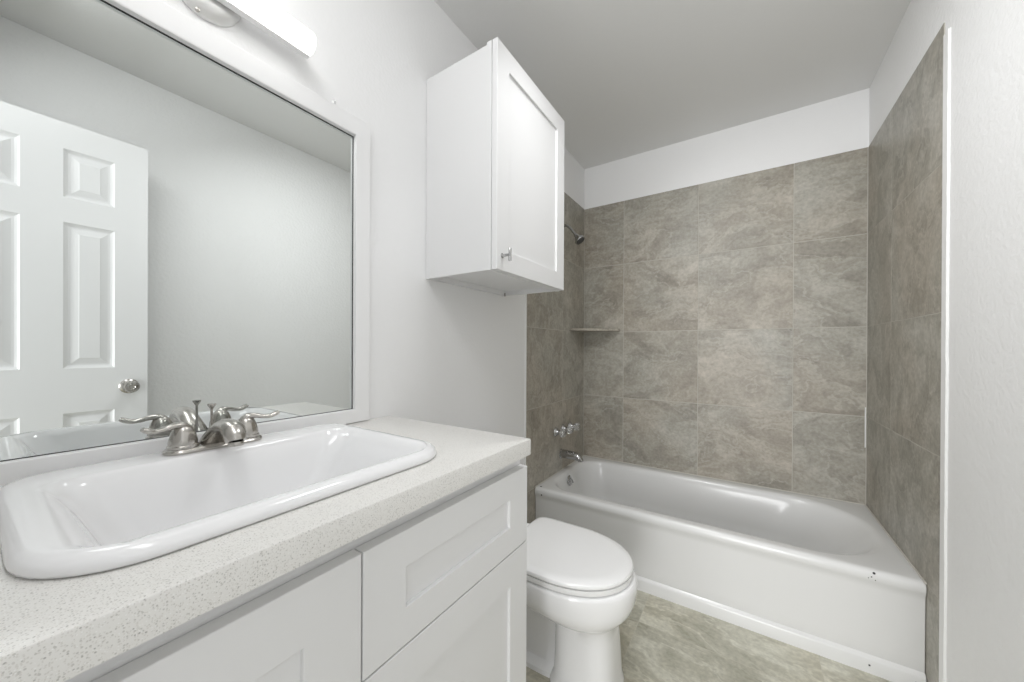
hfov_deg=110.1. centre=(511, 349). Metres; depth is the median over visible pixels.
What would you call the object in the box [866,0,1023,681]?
wall
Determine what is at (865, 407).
trim
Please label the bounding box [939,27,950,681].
trim
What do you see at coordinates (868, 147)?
trim
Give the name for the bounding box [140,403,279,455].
faucet
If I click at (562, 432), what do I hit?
handle
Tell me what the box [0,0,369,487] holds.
framed mirror
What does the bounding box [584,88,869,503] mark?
wall
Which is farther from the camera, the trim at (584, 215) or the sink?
the trim at (584, 215)
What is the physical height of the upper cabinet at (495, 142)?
0.756 m
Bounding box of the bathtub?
[535,455,926,681]
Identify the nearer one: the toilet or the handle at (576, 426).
the toilet
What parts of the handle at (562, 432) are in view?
knob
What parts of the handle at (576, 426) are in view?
knob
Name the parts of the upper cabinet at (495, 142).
handle, frame, door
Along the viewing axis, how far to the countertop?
0.37 m
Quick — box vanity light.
[182,0,315,58]
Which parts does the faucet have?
lever, handle, lift rod, plate, spout, handle, lever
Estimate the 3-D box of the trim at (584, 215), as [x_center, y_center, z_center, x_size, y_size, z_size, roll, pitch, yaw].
[0.533,-0.127,2.644,0.002,1.812,0.002,0,0,33]
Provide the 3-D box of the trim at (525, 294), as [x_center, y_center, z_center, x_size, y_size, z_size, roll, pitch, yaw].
[0.075,0.058,1.946,0.005,2.184,0.015,0,0,33]
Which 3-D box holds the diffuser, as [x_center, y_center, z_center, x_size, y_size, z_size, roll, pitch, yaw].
[-0.624,-0.788,0.753,0.030,0.048,0.406,0,0,33]
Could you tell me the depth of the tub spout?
2.27 m
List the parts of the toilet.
lid, seat, bowl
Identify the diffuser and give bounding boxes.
[228,0,315,55]
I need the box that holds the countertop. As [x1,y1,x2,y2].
[0,416,530,681]
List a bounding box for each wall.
[161,0,584,523]
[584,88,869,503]
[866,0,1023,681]
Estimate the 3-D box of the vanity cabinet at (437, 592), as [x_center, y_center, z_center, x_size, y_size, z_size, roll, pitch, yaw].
[-0.441,0.707,0.673,0.531,0.887,0.940,0,0,33]
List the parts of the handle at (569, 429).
knob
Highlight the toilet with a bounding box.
[520,459,636,681]
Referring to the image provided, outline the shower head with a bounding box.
[564,224,584,244]
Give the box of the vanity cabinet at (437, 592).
[64,460,526,681]
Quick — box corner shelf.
[570,328,619,331]
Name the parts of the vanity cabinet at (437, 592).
door, drawer, door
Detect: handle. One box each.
[553,427,566,436]
[561,424,573,433]
[568,422,579,430]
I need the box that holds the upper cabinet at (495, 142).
[426,37,563,295]
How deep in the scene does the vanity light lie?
0.83 m
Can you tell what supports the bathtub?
on the floor
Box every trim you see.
[524,294,526,464]
[583,215,584,454]
[865,147,868,503]
[865,407,865,447]
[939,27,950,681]
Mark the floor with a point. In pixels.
(662, 640)
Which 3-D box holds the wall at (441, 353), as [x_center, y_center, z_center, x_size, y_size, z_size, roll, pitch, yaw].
[-0.236,-0.093,1.562,0.103,2.485,2.860,0,0,33]
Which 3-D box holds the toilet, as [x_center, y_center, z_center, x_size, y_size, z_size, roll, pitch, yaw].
[0.114,0.783,1.362,0.697,0.736,0.384,0,0,33]
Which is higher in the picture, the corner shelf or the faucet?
the corner shelf
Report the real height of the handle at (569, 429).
0.058 m
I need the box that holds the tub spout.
[559,449,582,461]
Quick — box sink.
[0,423,436,578]
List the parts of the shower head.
shower arm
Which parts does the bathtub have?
overflow plate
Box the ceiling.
[434,0,910,168]
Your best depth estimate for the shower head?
2.25 m
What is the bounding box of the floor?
[526,590,891,681]
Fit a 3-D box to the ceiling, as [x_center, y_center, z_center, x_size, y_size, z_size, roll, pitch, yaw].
[0.457,-1.361,1.111,1.744,0.060,2.860,0,0,33]

